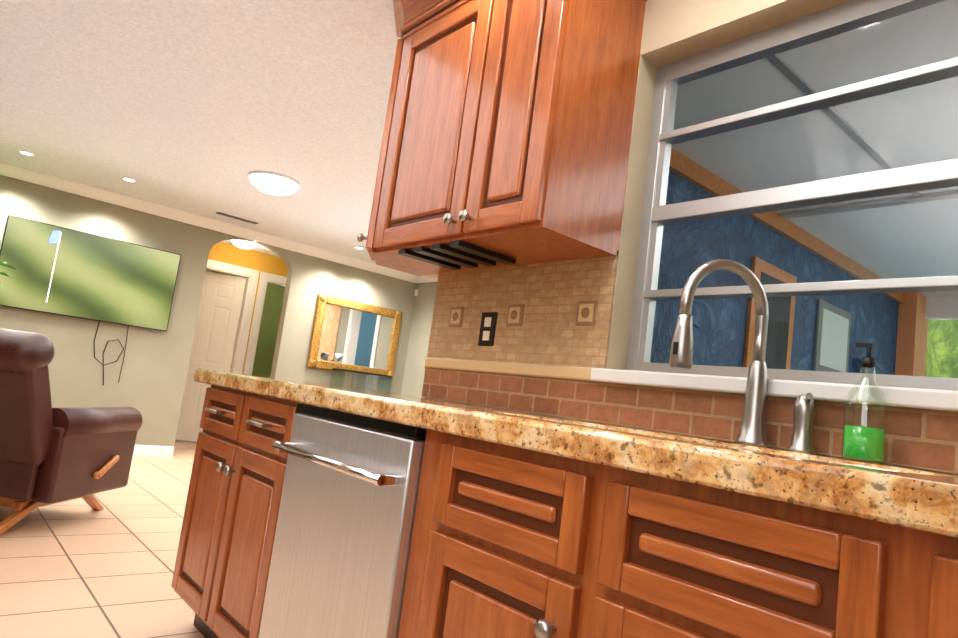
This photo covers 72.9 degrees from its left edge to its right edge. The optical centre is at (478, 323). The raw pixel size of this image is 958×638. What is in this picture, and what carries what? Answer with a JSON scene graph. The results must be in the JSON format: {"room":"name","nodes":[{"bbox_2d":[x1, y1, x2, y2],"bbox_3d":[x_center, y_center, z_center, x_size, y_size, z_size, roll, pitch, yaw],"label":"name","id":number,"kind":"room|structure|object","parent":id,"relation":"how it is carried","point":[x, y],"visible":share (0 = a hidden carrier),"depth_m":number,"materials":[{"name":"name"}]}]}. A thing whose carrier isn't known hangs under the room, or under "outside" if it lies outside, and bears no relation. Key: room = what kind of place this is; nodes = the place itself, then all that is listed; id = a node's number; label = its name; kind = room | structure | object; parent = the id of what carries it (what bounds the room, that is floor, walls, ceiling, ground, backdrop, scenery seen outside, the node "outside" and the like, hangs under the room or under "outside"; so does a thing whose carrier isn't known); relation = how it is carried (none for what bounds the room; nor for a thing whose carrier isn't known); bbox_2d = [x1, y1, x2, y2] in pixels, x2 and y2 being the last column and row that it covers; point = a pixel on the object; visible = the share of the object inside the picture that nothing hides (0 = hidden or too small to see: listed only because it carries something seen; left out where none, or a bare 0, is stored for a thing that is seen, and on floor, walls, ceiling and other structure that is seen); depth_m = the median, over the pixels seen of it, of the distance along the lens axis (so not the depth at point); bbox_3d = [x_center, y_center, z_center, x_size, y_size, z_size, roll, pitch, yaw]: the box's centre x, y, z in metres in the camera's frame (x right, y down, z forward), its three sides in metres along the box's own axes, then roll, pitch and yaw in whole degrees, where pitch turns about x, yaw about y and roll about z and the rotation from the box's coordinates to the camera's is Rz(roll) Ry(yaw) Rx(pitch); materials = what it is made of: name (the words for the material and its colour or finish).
{"room":"kitchen","nodes":[
{"label":"kitchen","id":0,"kind":"room"},
{"bbox_2d":[0,440,204,637],"bbox_3d":[-1.627,1.215,3.619,10.420,0.100,12.320,13,-9,-40],"label":"floor","id":1,"kind":"structure","parent":0,"point":[78,568],"depth_m":2.88,"materials":[{"name":"tile"}]},
{"bbox_2d":[0,328,142,534],"bbox_3d":[-2.451,0.548,3.444,0.862,0.998,1.020,7,-7,4],"label":"recliner","id":2,"kind":"object","parent":1,"relation":"on","point":[49,455],"visible":0.98,"depth_m":3.19,"materials":[{"name":"brown leather"}]},
{"bbox_2d":[133,445,173,456],"bbox_3d":[-5.150,0.749,4.447,5.820,0.098,0.013,13,-9,-40],"label":"baseboard","id":3,"kind":"structure","parent":1,"relation":"on","point":[151,450],"depth_m":6.18,"materials":[{"name":"white wood"}]},
{"bbox_2d":[171,383,290,637],"bbox_3d":[-0.606,0.701,2.262,0.595,0.868,0.784,13,-9,-40],"label":"base cabinet","id":4,"kind":"object","parent":1,"relation":"on","point":[225,536],"depth_m":2.05,"materials":[{"name":"brown wood"}]},
{"bbox_2d":[255,403,430,637],"bbox_3d":[-0.169,0.699,1.754,0.595,0.868,0.703,13,-9,-40],"label":"dishwasher","id":5,"kind":"object","parent":1,"relation":"on","point":[321,511],"depth_m":1.52,"materials":[{"name":"metal"}]},
{"bbox_2d":[403,431,918,637],"bbox_3d":[0.330,0.698,1.181,0.585,0.868,0.904,13,-9,-40],"label":"base cabinet","id":6,"kind":"object","parent":1,"relation":"on","point":[509,544],"depth_m":0.96,"materials":[{"name":"brown wood"}]},
{"bbox_2d":[194,368,957,542],"bbox_3d":[0.179,0.276,1.614,0.820,0.080,2.920,13,-9,-40],"label":"countertop","id":7,"kind":"structure","parent":6,"relation":"on","point":[924,502],"depth_m":0.94,"materials":[{"name":"beige stone"}]},
{"bbox_2d":[669,259,815,454],"bbox_3d":[0.555,0.055,1.333,0.234,0.388,0.243,13,-9,-40],"label":"faucet","id":8,"kind":"object","parent":7,"relation":"on","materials":[{"name":"silver metal"}]},
{"bbox_2d":[841,343,887,462],"bbox_3d":[0.730,0.148,1.225,0.072,0.222,0.072,13,-9,-40],"label":"soap bottle","id":9,"kind":"object","parent":7,"relation":"on","point":[864,443],"visible":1,"depth_m":1.20,"materials":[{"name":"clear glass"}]},
{"bbox_2d":[915,535,957,637],"bbox_3d":[0.815,0.696,0.618,0.585,0.868,0.582,13,-9,-40],"label":"base cabinet","id":10,"kind":"object","parent":1,"relation":"on","point":[936,596],"depth_m":0.67,"materials":[{"name":"brown wood"}]},
{"bbox_3d":[-1.411,1.250,7.346,0.862,0.741,0.392,13,-9,-40],"label":"stand","id":11,"kind":"object","parent":1,"relation":"on","visible":0},
{"bbox_2d":[330,353,391,391],"bbox_3d":[-1.362,0.634,7.417,0.668,0.499,0.290,13,-9,-40],"label":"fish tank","id":12,"kind":"object","parent":11,"relation":"on","point":[339,357],"visible":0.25,"depth_m":7.35,"materials":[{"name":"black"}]},
{"bbox_2d":[0,0,400,262],"bbox_3d":[-1.308,-1.218,3.901,10.420,0.100,12.320,13,-9,-40],"label":"ceiling","id":13,"kind":"structure","parent":0,"point":[204,108],"depth_m":3.63,"materials":[{"name":"white paint"}]},
{"bbox_2d":[19,150,34,156],"bbox_3d":[-3.511,-1.317,5.041,0.100,0.012,0.100,13,-9,-40],"label":"recessed light","id":14,"kind":"object","parent":13,"relation":"in","point":[27,153],"visible":1,"depth_m":5.04,"materials":[{"name":"white plastic"}]},
{"bbox_2d":[122,177,135,182],"bbox_3d":[-2.924,-1.196,5.423,0.100,0.012,0.100,13,-9,-40],"label":"recessed light","id":15,"kind":"object","parent":13,"relation":"in","point":[128,179],"visible":1,"depth_m":5.42,"materials":[{"name":"white plastic"}]},
{"bbox_2d":[213,210,261,224],"bbox_3d":[-2.330,-1.018,6.267,0.440,0.016,0.120,13,-9,-40],"label":"ceiling vent","id":16,"kind":"object","parent":13,"relation":"in","point":[230,215],"visible":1,"depth_m":6.24,"materials":[{"name":"white plastic"}]},
{"bbox_2d":[231,240,256,248],"bbox_3d":[-2.669,-0.894,7.360,0.280,0.100,0.280,13,-9,-40],"label":"light","id":17,"kind":"object","parent":13,"relation":"attached to","point":[242,244],"visible":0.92,"depth_m":7.28,"materials":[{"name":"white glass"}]},
{"bbox_2d":[248,170,299,195],"bbox_3d":[-1.545,-1.030,4.885,0.380,0.107,0.380,13,-9,-40],"label":"dome ceiling light","id":18,"kind":"object","parent":13,"relation":"attached to","point":[264,181],"visible":1,"depth_m":4.78,"materials":[{"name":"white glass"}]},
{"bbox_2d":[0,175,416,446],"bbox_3d":[-4.049,-0.140,5.484,8.490,2.370,0.120,13,-9,-40],"label":"wall","id":19,"kind":"structure","parent":0,"point":[150,385],"depth_m":6.23,"materials":[{"name":"beige paint"}]},
{"bbox_2d":[0,215,180,384],"bbox_3d":[-3.521,-0.133,5.818,1.390,1.330,0.058,13,-9,-40],"label":"wall-mounted tv","id":20,"kind":"object","parent":19,"relation":"attached to","point":[59,270],"visible":1,"depth_m":5.79,"materials":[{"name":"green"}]},
{"bbox_2d":[0,161,415,282],"bbox_3d":[-3.883,-1.271,5.502,8.370,0.095,0.073,13,-9,-40],"label":"crown molding","id":21,"kind":"structure","parent":19,"relation":"attached to","point":[47,180],"depth_m":6.36,"materials":[{"name":"white wood"}]},
{"bbox_2d":[307,293,402,378],"bbox_3d":[-1.424,0.173,7.619,1.140,0.840,0.060,13,-9,-40],"label":"mirror","id":22,"kind":"object","parent":19,"relation":"attached to","point":[362,337],"visible":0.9,"depth_m":7.60,"materials":[{"name":"gold glass"}]},
{"bbox_2d":[208,242,287,373],"bbox_3d":[-2.889,0.293,7.905,2.320,2.370,0.120,13,-9,-40],"label":"wall","id":23,"kind":"structure","parent":0,"point":[241,257],"depth_m":7.91,"materials":[{"name":"paint"}]},
{"bbox_2d":[175,259,286,441],"bbox_3d":[-2.966,0.413,8.024,1.900,2.140,0.434,13,-9,-40],"label":"door frame","id":24,"kind":"structure","parent":23,"relation":"attached to","point":[215,333],"depth_m":7.82,"materials":[{"name":"beige wood"}]},
{"bbox_2d":[252,283,284,376],"bbox_3d":[-3.393,0.472,10.017,1.680,2.370,0.120,13,-9,-40],"label":"wall","id":25,"kind":"structure","parent":0,"point":[268,332],"depth_m":10.05,"materials":[{"name":"green paint"}]},
{"bbox_2d":[401,282,436,396],"bbox_3d":[0.702,0.576,6.283,0.120,2.370,5.100,13,-9,-40],"label":"wall","id":26,"kind":"structure","parent":0,"point":[419,338],"depth_m":7.96,"materials":[{"name":"beige paint"}]},
{"bbox_2d":[416,275,437,282],"bbox_3d":[0.786,-0.562,6.340,0.073,0.095,4.710,13,-9,-40],"label":"crown molding","id":27,"kind":"structure","parent":26,"relation":"attached to","point":[419,279],"depth_m":8.03,"materials":[{"name":"white wood"}]},
{"bbox_2d":[423,0,957,474],"bbox_3d":[1.241,0.023,0.906,0.180,2.370,4.460,13,-9,-40],"label":"wall","id":28,"kind":"structure","parent":0,"point":[675,30],"depth_m":1.82,"materials":[{"name":"beige paint"}]},
{"bbox_2d":[357,0,646,275],"bbox_3d":[-0.009,-0.684,2.105,0.389,0.976,1.080,13,-9,-40],"label":"upper cabinet","id":29,"kind":"object","parent":28,"relation":"attached to","point":[506,137],"visible":1,"depth_m":1.83,"materials":[{"name":"brown wood"}]},
{"bbox_2d":[421,250,957,473],"bbox_3d":[0.630,0.031,1.456,0.022,0.478,2.490,13,-9,-40],"label":"backsplash","id":30,"kind":"structure","parent":28,"relation":"attached to","point":[546,352],"depth_m":1.87,"materials":[{"name":"brick"}]},
{"bbox_2d":[478,312,497,345],"bbox_3d":[0.028,0.019,2.158,0.007,0.114,0.076,13,-9,-40],"label":"outlet","id":31,"kind":"object","parent":30,"relation":"attached to","point":[487,328],"visible":1,"depth_m":2.15,"materials":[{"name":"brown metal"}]},
{"bbox_2d":[590,368,957,411],"bbox_3d":[0.665,0.149,1.452,0.135,0.036,0.960,13,-9,-40],"label":"window sill","id":32,"kind":"structure","parent":28,"relation":"attached to","point":[928,399],"depth_m":1.35,"materials":[{"name":"white stone"}]},
{"bbox_2d":[626,0,957,390],"bbox_3d":[0.781,-0.308,1.552,0.048,0.928,0.914,13,-9,-40],"label":"window","id":33,"kind":"structure","parent":28,"relation":"in","point":[658,213],"depth_m":1.60,"materials":[{"name":"silver metal"}]},
{"label":"outside","id":34,"kind":"structure","parent":0,"visible":0},
{"bbox_2d":[671,0,957,296],"bbox_3d":[4.312,-0.614,1.089,4.425,0.100,7.490,13,-9,-40],"label":"ceiling","id":35,"kind":"structure","parent":34,"point":[905,117],"depth_m":2.67,"materials":[{"name":"white"}]},
{"bbox_3d":[4.242,1.683,1.022,5.025,0.100,7.490,13,-9,-40],"label":"floor","id":36,"kind":"structure","parent":34,"visible":0},
{"bbox_2d":[895,292,927,376],"bbox_3d":[3.317,0.865,5.063,0.300,2.197,0.160,13,-9,-40],"label":"column","id":37,"kind":"structure","parent":36,"relation":"on","point":[909,358],"depth_m":5.05,"materials":[{"name":"brown paint"}]},
{"bbox_2d":[925,296,957,319],"bbox_3d":[5.841,0.873,2.295,0.080,2.200,7.330,13,-9,-40],"label":"screen frame","id":38,"kind":"object","parent":36,"relation":"on","point":[948,308],"depth_m":5.08,"materials":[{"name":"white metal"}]},
{"bbox_3d":[-4.315,0.737,4.850,0.580,0.430,0.450,13,-9,-40],"label":"chest","id":39,"kind":"object","parent":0,"visible":0},
{"bbox_2d":[0,262,15,286],"bbox_3d":[-4.128,-0.050,4.752,1.102,1.145,0.827,13,-9,-40],"label":"plant","id":40,"kind":"object","parent":39,"relation":"on","point":[9,266],"visible":1,"depth_m":5.18,"materials":[{"name":"green plant"}]},
{"bbox_3d":[30.164,7.300,19.680,45.600,0.110,70.000,13,-9,-40],"label":"lawn","id":41,"kind":"structure","parent":0,"visible":0},
{"bbox_2d":[925,320,957,377],"bbox_3d":[21.925,0.813,14.177,22.284,13.436,48.333,13,-9,-40],"label":"trees","id":42,"kind":"object","parent":41,"relation":"on","point":[942,331],"depth_m":18.46,"materials":[{"name":"green plant"}]},
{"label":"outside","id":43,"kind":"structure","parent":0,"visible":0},
{"bbox_2d":[650,148,903,374],"bbox_3d":[1.655,0.483,3.654,4.115,2.197,0.129,13,-9,-40],"label":"wall","id":44,"kind":"structure","parent":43,"point":[703,242],"depth_m":3.62,"materials":[{"name":"blue paint"}]}
]}

